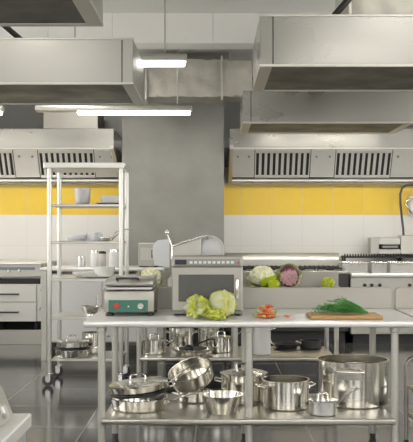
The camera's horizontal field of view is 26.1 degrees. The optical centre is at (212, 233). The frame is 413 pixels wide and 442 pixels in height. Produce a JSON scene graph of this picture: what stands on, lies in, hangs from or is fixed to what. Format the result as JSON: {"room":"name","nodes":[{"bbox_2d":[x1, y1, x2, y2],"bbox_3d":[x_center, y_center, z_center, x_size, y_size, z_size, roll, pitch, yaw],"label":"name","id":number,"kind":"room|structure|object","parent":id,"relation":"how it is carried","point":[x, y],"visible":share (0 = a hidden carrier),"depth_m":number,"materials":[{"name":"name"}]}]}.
{"room":"commercial kitchen","nodes":[
{"label":"commercial kitchen","id":0,"kind":"room"},
{"bbox_2d":[122,67,223,344],"bbox_3d":[-0.508,-0.388,11.900,1.295,3.600,1.200,0,0,0],"label":"pillar","id":1,"kind":"structure","parent":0,"point":[175,162],"depth_m":11.30,"materials":[{"name":"grey concrete"}]},
{"bbox_2d":[0,78,412,265],"bbox_3d":[0.000,-0.388,12.600,8.400,3.600,0.200,0,0,0],"label":"wall","id":2,"kind":"structure","parent":0,"point":[340,218],"depth_m":12.50,"materials":[{"name":"tile"}]},
{"bbox_2d":[0,112,121,182],"bbox_3d":[-2.575,-1.175,11.837,2.650,0.925,1.286,0,0,0],"label":"hood","id":3,"kind":"object","parent":2,"relation":"attached to","point":[64,136],"visible":0.91,"depth_m":11.70,"materials":[{"name":"metal"}]},
{"bbox_2d":[0,321,226,334],"bbox_3d":[0.000,1.272,12.492,8.400,0.280,0.015,0,0,0],"label":"baseboard","id":4,"kind":"structure","parent":2,"relation":"attached to","point":[9,325],"depth_m":12.49,"materials":[{"name":"grey"}]},
{"bbox_2d":[228,129,412,182],"bbox_3d":[1.755,-1.020,11.837,3.090,0.615,1.286,0,0,0],"label":"hood","id":5,"kind":"object","parent":2,"relation":"attached to","point":[249,155],"visible":0.99,"depth_m":12.13,"materials":[{"name":"metal"}]},
{"bbox_2d":[404,196,412,215],"bbox_3d":[2.768,-0.392,12.434,0.223,0.283,0.131,0,0,0],"label":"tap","id":6,"kind":"object","parent":2,"relation":"attached to","point":[410,198],"visible":1,"depth_m":12.41,"materials":[{"name":"silver metal"}]},
{"bbox_2d":[0,337,412,441],"bbox_3d":[0.000,1.462,4.850,8.400,0.100,15.700,0,0,0],"label":"floor","id":7,"kind":"structure","parent":0,"point":[66,410],"depth_m":7.69,"materials":[{"name":"tile"}]},
{"bbox_2d":[0,413,30,441],"bbox_3d":[-1.059,0.962,1.648,1.081,0.900,1.796,0,0,0],"label":"countertop","id":8,"kind":"structure","parent":7,"relation":"on","point":[15,428],"depth_m":2.40,"materials":[{"name":"white"}]},
{"bbox_2d":[0,386,12,426],"bbox_3d":[-0.802,0.467,2.175,0.497,0.090,0.650,0,0,0],"label":"bin","id":9,"kind":"object","parent":8,"relation":"on","point":[6,413],"visible":1,"depth_m":2.42,"materials":[{"name":"grey metal"}]},
{"bbox_2d":[0,260,56,344],"bbox_3d":[-3.224,0.890,11.857,2.080,1.044,1.225,0,0,0],"label":"range","id":10,"kind":"object","parent":7,"relation":"on","point":[20,280],"visible":0.87,"depth_m":11.30,"materials":[{"name":"silver metal"}]},
{"bbox_2d":[0,260,56,264],"bbox_3d":[-2.892,0.378,11.875,1.416,0.020,1.190,0,0,0],"label":"countertop","id":11,"kind":"structure","parent":10,"relation":"on","point":[2,262],"depth_m":11.50,"materials":[{"name":"silver metal"}]},
{"bbox_2d":[42,162,130,385],"bbox_3d":[-1.201,0.375,8.535,0.774,2.074,0.610,0,0,0],"label":"shelf rack","id":12,"kind":"object","parent":7,"relation":"on","point":[57,167],"visible":0.88,"depth_m":8.26,"materials":[{"name":"silver metal"}]},
{"bbox_2d":[54,347,97,358],"bbox_3d":[-1.279,1.102,8.410,0.440,0.109,0.338,0,0,0],"label":"saute pan","id":13,"kind":"object","parent":12,"relation":"on","point":[80,353],"visible":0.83,"depth_m":8.27,"materials":[{"name":"metal"}]},
{"bbox_2d":[54,335,90,350],"bbox_3d":[-1.330,1.017,8.410,0.344,0.128,0.344,0,0,0],"label":"saute pan","id":14,"kind":"object","parent":13,"relation":"on","point":[66,344],"visible":1,"depth_m":8.30,"materials":[{"name":"metal"}]},
{"bbox_2d":[67,235,86,240],"bbox_3d":[-1.300,0.037,8.500,0.190,0.060,0.190,0,0,0],"label":"bowl","id":15,"kind":"object","parent":12,"relation":"on","point":[69,237],"visible":0.98,"depth_m":8.43,"materials":[{"name":"white plastic"}]},
{"bbox_2d":[75,194,90,203],"bbox_3d":[-1.245,-0.328,8.500,0.150,0.100,0.150,0,0,0],"label":"bowl","id":16,"kind":"object","parent":12,"relation":"on","point":[79,198],"visible":0.85,"depth_m":8.44,"materials":[{"name":"silver metal"}]},
{"bbox_2d":[74,188,90,193],"bbox_3d":[-1.245,-0.386,8.500,0.156,0.100,0.156,0,0,0],"label":"bowl","id":17,"kind":"object","parent":16,"relation":"in","point":[77,190],"visible":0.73,"depth_m":8.43,"materials":[{"name":"silver metal"}]},
{"bbox_2d":[72,271,95,276],"bbox_3d":[-1.240,0.392,8.660,0.260,0.050,0.260,0,0,0],"label":"bowl","id":18,"kind":"object","parent":12,"relation":"on","point":[75,273],"visible":0.66,"depth_m":8.56,"materials":[{"name":"white ceramic"}]},
{"bbox_2d":[81,305,101,315],"bbox_3d":[-1.147,0.727,8.450,0.215,0.090,0.184,0,0,0],"label":"colander","id":19,"kind":"object","parent":12,"relation":"on","point":[89,310],"visible":0.96,"depth_m":8.40,"materials":[{"name":"metal"}]},
{"bbox_2d":[86,232,102,240],"bbox_3d":[-1.130,0.025,8.520,0.170,0.085,0.170,0,0,0],"label":"bowl","id":20,"kind":"object","parent":12,"relation":"on","point":[91,236],"visible":0.87,"depth_m":8.45,"materials":[{"name":"white plastic"}]},
{"bbox_2d":[82,331,109,353],"bbox_3d":[-1.153,1.057,8.666,0.253,0.200,0.238,0,0,29],"label":"saucepan","id":21,"kind":"object","parent":12,"relation":"on","point":[92,336],"visible":0.39,"depth_m":8.56,"materials":[{"name":"metal"}]},
{"bbox_2d":[83,275,110,277],"bbox_3d":[-1.080,0.406,8.450,0.320,0.022,0.320,0,0,0],"label":"plate","id":22,"kind":"object","parent":12,"relation":"on","point":[88,276],"visible":0.76,"depth_m":8.33,"materials":[{"name":"white ceramic"}]},
{"bbox_2d":[94,266,114,275],"bbox_3d":[-1.030,0.358,8.450,0.200,0.100,0.200,0,0,0],"label":"bowl","id":23,"kind":"object","parent":22,"relation":"on","point":[99,270],"visible":0.84,"depth_m":8.37,"materials":[{"name":"white ceramic"}]},
{"bbox_2d":[96,202,118,203],"bbox_3d":[-0.985,-0.289,8.500,0.270,0.022,0.270,0,0,0],"label":"plate","id":24,"kind":"object","parent":12,"relation":"on","point":[96,202],"visible":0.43,"depth_m":8.40,"materials":[{"name":"white ceramic"}]},
{"bbox_2d":[100,196,118,201],"bbox_3d":[-0.985,-0.324,8.500,0.180,0.075,0.180,0,0,0],"label":"bowl","id":25,"kind":"object","parent":24,"relation":"on","point":[103,198],"visible":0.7,"depth_m":8.43,"materials":[{"name":"white ceramic"}]},
{"bbox_2d":[99,232,124,240],"bbox_3d":[-0.954,0.024,8.423,0.240,0.095,0.113,0,0,0],"label":"pan","id":26,"kind":"object","parent":12,"relation":"on","point":[101,238],"visible":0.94,"depth_m":8.38,"materials":[{"name":"metal"}]},
{"bbox_2d":[109,228,132,240],"bbox_3d":[-0.907,0.006,8.620,0.255,0.121,0.070,0,0,0],"label":"ladle","id":27,"kind":"object","parent":12,"relation":"on","point":[131,228],"visible":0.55,"depth_m":8.62,"materials":[{"name":"silver metal"}]},
{"bbox_2d":[40,266,166,360],"bbox_3d":[-1.235,0.894,10.242,1.377,1.035,0.757,0,0,0],"label":"base cabinet","id":28,"kind":"object","parent":7,"relation":"on","point":[74,295],"visible":0.3,"depth_m":9.90,"materials":[{"name":"grey metal"}]},
{"bbox_2d":[40,266,166,270],"bbox_3d":[-1.235,0.392,10.250,1.377,0.030,0.740,0,0,0],"label":"countertop","id":29,"kind":"structure","parent":28,"relation":"on","point":[54,268],"depth_m":9.88,"materials":[{"name":"silver metal"}]},
{"bbox_2d":[77,256,84,266],"bbox_3d":[-1.505,0.314,10.150,0.093,0.126,0.093,0,0,0],"label":"canister","id":30,"kind":"object","parent":29,"relation":"on","point":[80,259],"visible":0.92,"depth_m":10.11,"materials":[{"name":"metal"}]},
{"bbox_2d":[90,249,97,266],"bbox_3d":[-1.357,0.277,10.150,0.081,0.200,0.081,0,0,0],"label":"canister","id":31,"kind":"object","parent":29,"relation":"on","point":[93,253],"visible":0.88,"depth_m":10.12,"materials":[{"name":"white ceramic"}]},
{"bbox_2d":[99,251,105,265],"bbox_3d":[-1.281,0.287,10.300,0.086,0.180,0.086,0,0,0],"label":"canister","id":32,"kind":"object","parent":29,"relation":"on","point":[102,254],"visible":0.79,"depth_m":10.26,"materials":[{"name":"silver metal"}]},
{"bbox_2d":[109,249,118,266],"bbox_3d":[-1.132,0.274,10.150,0.110,0.206,0.110,0,0,0],"label":"canister","id":33,"kind":"object","parent":29,"relation":"on","point":[113,253],"visible":0.84,"depth_m":10.10,"materials":[{"name":"white ceramic"}]},
{"bbox_2d":[138,243,158,266],"bbox_3d":[-0.738,0.240,10.267,0.227,0.275,0.367,0,0,0],"label":"appliance","id":34,"kind":"object","parent":29,"relation":"on","point":[145,257],"visible":0.69,"depth_m":10.10,"materials":[{"name":"grey"}]},
{"bbox_2d":[166,327,222,345],"bbox_3d":[-0.220,0.982,10.881,0.679,0.860,0.638,0,0,0],"label":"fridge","id":35,"kind":"object","parent":7,"relation":"on","point":[196,341],"visible":0.02,"depth_m":10.60,"materials":[{"name":"metal"}]},
{"bbox_2d":[136,271,338,377],"bbox_3d":[0.235,0.889,8.290,1.990,1.045,0.920,0,0,0],"label":"work table","id":36,"kind":"object","parent":7,"relation":"on","point":[310,278],"visible":0.15,"depth_m":8.07,"materials":[{"name":"silver metal"}]},
{"bbox_2d":[138,267,163,286],"bbox_3d":[-0.584,0.409,8.304,0.249,0.203,0.262,0,0,0],"label":"cauliflower","id":37,"kind":"object","parent":36,"relation":"on","point":[150,271],"visible":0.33,"depth_m":8.24,"materials":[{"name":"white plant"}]},
{"bbox_2d":[142,333,187,354],"bbox_3d":[-0.436,0.999,8.125,0.420,0.185,0.232,0,0,0],"label":"saucepan","id":38,"kind":"object","parent":36,"relation":"on","point":[151,346],"visible":1,"depth_m":8.04,"materials":[{"name":"metal"}]},
{"bbox_2d":[164,327,198,348],"bbox_3d":[-0.300,0.992,8.520,0.327,0.200,0.248,0,0,0],"label":"stockpot","id":39,"kind":"object","parent":36,"relation":"on","point":[174,332],"visible":0.72,"depth_m":8.42,"materials":[{"name":"metal"}]},
{"bbox_2d":[162,337,210,355],"bbox_3d":[-0.248,1.026,8.104,0.464,0.132,0.346,0,0,0],"label":"frying pan","id":40,"kind":"object","parent":36,"relation":"on","point":[198,350],"visible":0.94,"depth_m":8.02,"materials":[{"name":"metal"}]},
{"bbox_2d":[184,338,210,350],"bbox_3d":[-0.148,1.019,8.140,0.277,0.120,0.089,0,0,-40],"label":"ladle","id":41,"kind":"object","parent":40,"relation":"in","point":[188,347],"visible":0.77,"depth_m":8.06,"materials":[{"name":"black metal"}]},
{"bbox_2d":[184,344,193,350],"bbox_3d":[-0.220,1.040,8.080,0.090,0.076,0.089,0,0,0],"label":"bowl","id":42,"kind":"object","parent":41,"relation":"on","point":[188,347],"depth_m":8.05,"materials":[{"name":"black metal"}]},
{"bbox_2d":[152,230,224,286],"bbox_3d":[-0.191,0.236,8.330,0.736,0.553,0.340,0,0,0],"label":"meat slicer","id":43,"kind":"object","parent":36,"relation":"on","point":[207,244],"visible":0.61,"depth_m":8.25,"materials":[{"name":"metal"}]},
{"bbox_2d":[198,327,219,347],"bbox_3d":[-0.040,0.967,8.530,0.212,0.250,0.212,0,0,0],"label":"stockpot","id":44,"kind":"object","parent":36,"relation":"on","point":[204,333],"visible":0.54,"depth_m":8.44,"materials":[{"name":"metal"}]},
{"bbox_2d":[211,331,240,352],"bbox_3d":[0.135,0.989,8.220,0.316,0.206,0.196,0,0,0],"label":"saucepan","id":45,"kind":"object","parent":36,"relation":"on","point":[219,343],"visible":1,"depth_m":8.14,"materials":[{"name":"metal"}]},
{"bbox_2d":[246,265,277,286],"bbox_3d":[0.490,0.406,8.507,0.321,0.211,0.292,0,0,41],"label":"cauliflower","id":46,"kind":"object","parent":36,"relation":"on","point":[259,276],"visible":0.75,"depth_m":8.41,"materials":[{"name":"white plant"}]},
{"bbox_2d":[253,327,275,354],"bbox_3d":[0.460,0.942,8.080,0.215,0.300,0.176,0,0,0],"label":"pot","id":47,"kind":"object","parent":36,"relation":"on","point":[261,335],"visible":0.72,"depth_m":8.01,"materials":[{"name":"white metal"}]},
{"bbox_2d":[267,280,279,286],"bbox_3d":[0.566,0.467,8.286,0.118,0.085,0.116,0,0,34],"label":"lettuce","id":48,"kind":"object","parent":36,"relation":"on","point":[272,283],"visible":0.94,"depth_m":8.25,"materials":[{"name":"green plant"}]},
{"bbox_2d":[271,341,298,349],"bbox_3d":[0.642,1.012,8.510,0.363,0.161,0.268,0,0,0],"label":"frying pan","id":49,"kind":"object","parent":36,"relation":"on","point":[279,345],"visible":0.95,"depth_m":8.43,"materials":[{"name":"metal"}]},
{"bbox_2d":[276,263,302,286],"bbox_3d":[0.726,0.394,8.511,0.266,0.234,0.236,0,0,0],"label":"cauliflower","id":50,"kind":"object","parent":36,"relation":"on","point":[289,275],"visible":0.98,"depth_m":8.45,"materials":[{"name":"purple plant"}]},
{"bbox_2d":[295,339,320,349],"bbox_3d":[0.921,1.052,8.495,0.228,0.080,0.212,0,0,-38],"label":"casserole","id":51,"kind":"object","parent":36,"relation":"on","point":[311,344],"visible":1,"depth_m":8.42,"materials":[{"name":"metal"}]},
{"bbox_2d":[321,277,334,286],"bbox_3d":[1.087,0.459,8.401,0.134,0.104,0.136,0,0,0],"label":"lettuce","id":52,"kind":"object","parent":36,"relation":"on","point":[326,282],"visible":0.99,"depth_m":8.36,"materials":[{"name":"green plant"}]},
{"bbox_2d":[84,287,412,441],"bbox_3d":[0.234,0.889,5.680,1.988,1.045,0.900,0,0,0],"label":"work table","id":53,"kind":"object","parent":7,"relation":"on","point":[295,302],"visible":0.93,"depth_m":5.36,"materials":[{"name":"silver metal"}]},
{"bbox_2d":[105,275,157,315],"bbox_3d":[-0.518,0.390,5.717,0.317,0.244,0.407,0,0,0],"label":"grill","id":54,"kind":"object","parent":53,"relation":"on","point":[122,293],"visible":1,"depth_m":5.55,"materials":[{"name":"grey metal"}]},
{"bbox_2d":[110,393,198,412],"bbox_3d":[-0.365,1.037,5.570,0.558,0.109,0.364,0,0,0],"label":"saute pan","id":55,"kind":"object","parent":53,"relation":"on","point":[155,403],"visible":0.86,"depth_m":5.45,"materials":[{"name":"metal"}]},
{"bbox_2d":[109,362,199,398],"bbox_3d":[-0.403,0.914,5.628,0.539,0.203,0.372,0,0,-39],"label":"saute pan","id":56,"kind":"object","parent":55,"relation":"on","point":[140,387],"visible":1,"depth_m":5.46,"materials":[{"name":"metal"}]},
{"bbox_2d":[172,388,207,403],"bbox_3d":[-0.141,1.054,5.799,0.247,0.075,0.208,0,0,-35],"label":"saucepan","id":57,"kind":"object","parent":53,"relation":"on","point":[192,399],"visible":0.51,"depth_m":5.72,"materials":[{"name":"metal"}]},
{"bbox_2d":[168,356,213,392],"bbox_3d":[-0.152,0.910,5.763,0.305,0.212,0.300,0,0,26],"label":"saucepan","id":58,"kind":"object","parent":57,"relation":"on","point":[198,376],"visible":0.94,"depth_m":5.81,"materials":[{"name":"metal"}]},
{"bbox_2d":[183,294,210,318],"bbox_3d":[-0.093,0.436,5.388,0.165,0.146,0.161,0,0,42],"label":"lettuce","id":59,"kind":"object","parent":53,"relation":"on","point":[197,306],"visible":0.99,"depth_m":5.33,"materials":[{"name":"green plant"}]},
{"bbox_2d":[172,255,242,315],"bbox_3d":[-0.036,0.326,5.750,0.447,0.371,0.461,0,0,0],"label":"microwave oven","id":60,"kind":"object","parent":53,"relation":"on","point":[201,275],"visible":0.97,"depth_m":5.56,"materials":[{"name":"grey metal"}]},
{"bbox_2d":[205,308,225,320],"bbox_3d":[0.016,0.475,5.293,0.125,0.071,0.125,0,0,0],"label":"lettuce","id":61,"kind":"object","parent":53,"relation":"on","point":[215,314],"visible":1,"depth_m":5.26,"materials":[{"name":"green plant"}]},
{"bbox_2d":[201,389,242,415],"bbox_3d":[0.055,1.031,5.430,0.260,0.122,0.280,0,0,0],"label":"bowl","id":62,"kind":"object","parent":53,"relation":"on","point":[217,402],"visible":1,"depth_m":5.34,"materials":[{"name":"metal"}]},
{"bbox_2d":[208,289,237,315],"bbox_3d":[0.052,0.424,5.419,0.182,0.170,0.173,0,0,20],"label":"cabbage","id":63,"kind":"object","parent":53,"relation":"on","point":[225,300],"visible":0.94,"depth_m":5.36,"materials":[{"name":"green plant"}]},
{"bbox_2d":[214,362,267,405],"bbox_3d":[0.200,0.964,5.800,0.355,0.255,0.320,0,0,-39],"label":"stockpot","id":64,"kind":"object","parent":53,"relation":"on","point":[233,379],"visible":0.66,"depth_m":5.68,"materials":[{"name":"metal"}]},
{"bbox_2d":[255,375,315,410],"bbox_3d":[0.457,1.002,5.612,0.330,0.180,0.314,0,0,31],"label":"stockpot","id":65,"kind":"object","parent":53,"relation":"on","point":[279,392],"visible":1,"depth_m":5.49,"materials":[{"name":"metal"}]},
{"bbox_2d":[308,387,359,416],"bbox_3d":[0.751,1.021,5.403,0.352,0.141,0.176,0,0,-12],"label":"saucepan","id":66,"kind":"object","parent":53,"relation":"on","point":[321,406],"visible":1,"depth_m":5.33,"materials":[{"name":"metal"}]},
{"bbox_2d":[306,312,382,319],"bbox_3d":[0.798,0.500,5.430,0.434,0.024,0.260,0,0,0],"label":"chopping board","id":67,"kind":"object","parent":53,"relation":"on","point":[371,315],"visible":0.98,"depth_m":5.30,"materials":[{"name":"brown wood"}]},
{"bbox_2d":[310,296,367,313],"bbox_3d":[0.766,0.432,5.412,0.353,0.108,0.197,0,0,0],"label":"bunch","id":68,"kind":"object","parent":67,"relation":"on","point":[348,307],"visible":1,"depth_m":5.39,"materials":[{"name":"green plant"}]},
{"bbox_2d":[317,354,388,408],"bbox_3d":[0.903,0.950,5.755,0.464,0.285,0.526,0,0,-24],"label":"stockpot","id":69,"kind":"object","parent":53,"relation":"on","point":[337,374],"visible":0.94,"depth_m":5.57,"materials":[{"name":"metal"}]},
{"bbox_2d":[224,253,348,342],"bbox_3d":[0.958,0.837,11.955,1.595,1.150,1.030,0,0,0],"label":"range","id":70,"kind":"object","parent":7,"relation":"on","point":[304,261],"visible":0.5,"depth_m":11.74,"materials":[{"name":"metal"}]},
{"bbox_2d":[243,268,348,273],"bbox_3d":[0.958,0.494,11.975,1.595,0.035,0.990,0,0,0],"label":"cooktop","id":71,"kind":"object","parent":70,"relation":"in","point":[244,269],"depth_m":11.63,"materials":[{"name":"metal"}]},
{"bbox_2d":[341,254,412,342],"bbox_3d":[2.635,0.842,11.945,1.729,1.140,1.050,0,0,0],"label":"range","id":72,"kind":"object","parent":7,"relation":"on","point":[392,281],"visible":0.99,"depth_m":11.47,"materials":[{"name":"silver metal"}]},
{"bbox_2d":[338,261,367,272],"bbox_3d":[1.842,0.434,11.662,0.350,0.143,0.439,0,0,0],"label":"basket","id":73,"kind":"object","parent":72,"relation":"on","point":[360,266],"visible":0.87,"depth_m":11.55,"materials":[{"name":"silver metal"}]},
{"bbox_2d":[367,261,387,272],"bbox_3d":[2.157,0.434,11.662,0.219,0.143,0.439,0,0,0],"label":"basket","id":74,"kind":"object","parent":72,"relation":"on","point":[373,266],"visible":0.94,"depth_m":11.55,"materials":[{"name":"silver metal"}]},
{"bbox_2d":[349,271,412,276],"bbox_3d":[2.635,0.532,11.945,1.729,0.050,1.050,0,0,0],"label":"countertop","id":75,"kind":"structure","parent":72,"relation":"on","point":[368,274],"depth_m":11.42,"materials":[{"name":"silver metal"}]},
{"bbox_2d":[368,184,412,253],"bbox_3d":[2.567,-0.210,12.285,0.816,0.969,0.230,0,0,0],"label":"machine","id":76,"kind":"object","parent":72,"relation":"on","point":[403,244],"visible":1,"depth_m":12.20,"materials":[{"name":"metal"}]},
{"bbox_2d":[381,246,397,247],"bbox_3d":[2.426,0.175,12.235,0.219,0.033,0.130,0,0,0],"label":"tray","id":77,"kind":"object","parent":76,"relation":"on","point":[381,246],"depth_m":12.17,"materials":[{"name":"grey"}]},
{"bbox_2d":[384,261,412,272],"bbox_3d":[2.465,0.434,11.662,0.363,0.143,0.439,0,0,0],"label":"basket","id":78,"kind":"object","parent":72,"relation":"on","point":[406,266],"visible":0.9,"depth_m":11.56,"materials":[{"name":"silver metal"}]},
{"bbox_2d":[395,287,412,316],"bbox_3d":[2.075,0.889,5.680,1.650,1.045,0.900,0,0,0],"label":"work table","id":79,"kind":"object","parent":7,"relation":"on","point":[403,295],"visible":0.91,"depth_m":6.11,"materials":[{"name":"silver metal"}]},
{"bbox_2d":[404,356,412,441],"bbox_3d":[1.636,1.106,5.710,0.756,0.613,0.359,0,0,0],"label":"trolley","id":80,"kind":"object","parent":7,"relation":"on","point":[409,359],"visible":1,"depth_m":5.85,"materials":[{"name":"metal"}]},
{"bbox_2d":[103,0,334,77],"bbox_3d":[0.000,-2.263,4.850,8.400,0.150,15.700,0,0,0],"label":"ceiling","id":81,"kind":"structure","parent":0,"point":[109,6],"depth_m":8.64,"materials":[{"name":"paint"}]},
{"bbox_2d":[0,105,3,114],"bbox_3d":[-3.243,-1.758,9.900,1.813,0.859,0.140,0,0,0],"label":"pendant lamp","id":82,"kind":"object","parent":81,"relation":"hanging from","point":[1,106],"visible":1,"depth_m":9.88,"materials":[{"name":"silver metal"}]},
{"bbox_2d":[0,0,103,26],"bbox_3d":[-1.637,-1.635,4.139,2.134,1.106,1.010,0,0,0],"label":"extraction hood","id":83,"kind":"object","parent":81,"relation":"hanging from","point":[13,13],"visible":1,"depth_m":4.41,"materials":[{"name":"metal"}]},
{"bbox_2d":[0,27,143,104],"bbox_3d":[-1.640,-1.643,6.949,2.128,1.123,1.010,0,0,0],"label":"extraction hood","id":84,"kind":"object","parent":81,"relation":"hanging from","point":[33,71],"visible":1,"depth_m":6.45,"materials":[{"name":"metal"}]},
{"bbox_2d":[35,49,191,114],"bbox_3d":[-1.101,-1.758,9.900,1.735,0.859,0.140,0,0,0],"label":"pendant lamp","id":85,"kind":"object","parent":81,"relation":"hanging from","point":[177,109],"visible":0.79,"depth_m":9.84,"materials":[{"name":"silver metal"}]},
{"bbox_2d":[77,111,189,114],"bbox_3d":[-0.878,-1.347,9.900,1.248,0.036,0.124,0,0,0],"label":"diffuser","id":86,"kind":"object","parent":85,"relation":"attached to","point":[78,112],"depth_m":9.84,"materials":[{"name":"white plastic"}]},
{"bbox_2d":[74,0,186,66],"bbox_3d":[-0.835,-1.846,7.950,1.206,0.684,0.140,0,0,0],"label":"pendant lamp","id":87,"kind":"object","parent":81,"relation":"hanging from","point":[149,60],"visible":0.44,"depth_m":7.89,"materials":[{"name":"silver metal"}]},
{"bbox_2d":[142,61,184,66],"bbox_3d":[-0.836,-1.523,7.950,1.168,0.038,0.124,0,0,0],"label":"diffuser","id":88,"kind":"object","parent":87,"relation":"attached to","point":[146,63],"depth_m":7.89,"materials":[{"name":"white plastic"}]},
{"bbox_2d":[0,13,331,48],"bbox_3d":[0.000,-2.038,8.950,8.400,0.300,0.300,0,0,0],"label":"trim","id":89,"kind":"structure","parent":81,"relation":"attached to","point":[183,30],"depth_m":8.80,"materials":[{"name":"paint"}]},
{"bbox_2d":[145,53,251,106],"bbox_3d":[-0.171,-1.883,10.750,1.263,0.610,0.580,0,0,0],"label":"air duct","id":90,"kind":"object","parent":81,"relation":"hanging from","point":[221,81],"visible":0.81,"depth_m":10.50,"materials":[{"name":"metal"}]},
{"bbox_2d":[240,89,412,133],"bbox_3d":[1.127,-1.635,9.159,1.674,1.106,0.890,0,0,0],"label":"extraction hood","id":91,"kind":"object","parent":81,"relation":"hanging from","point":[260,112],"visible":0.92,"depth_m":8.72,"materials":[{"name":"metal"}]},
{"bbox_2d":[252,0,412,91],"bbox_3d":[1.352,-1.642,6.264,2.104,1.120,1.020,0,0,0],"label":"extraction hood","id":92,"kind":"object","parent":81,"relation":"hanging from","point":[336,51],"visible":1,"depth_m":5.76,"materials":[{"name":"metal"}]},
{"bbox_2d":[335,0,412,13],"bbox_3d":[1.625,-1.705,6.225,1.451,0.566,0.650,0,0,0],"label":"air duct","id":93,"kind":"object","parent":92,"relation":"on","point":[355,6],"visible":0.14,"depth_m":5.95,"materials":[{"name":"metal"}]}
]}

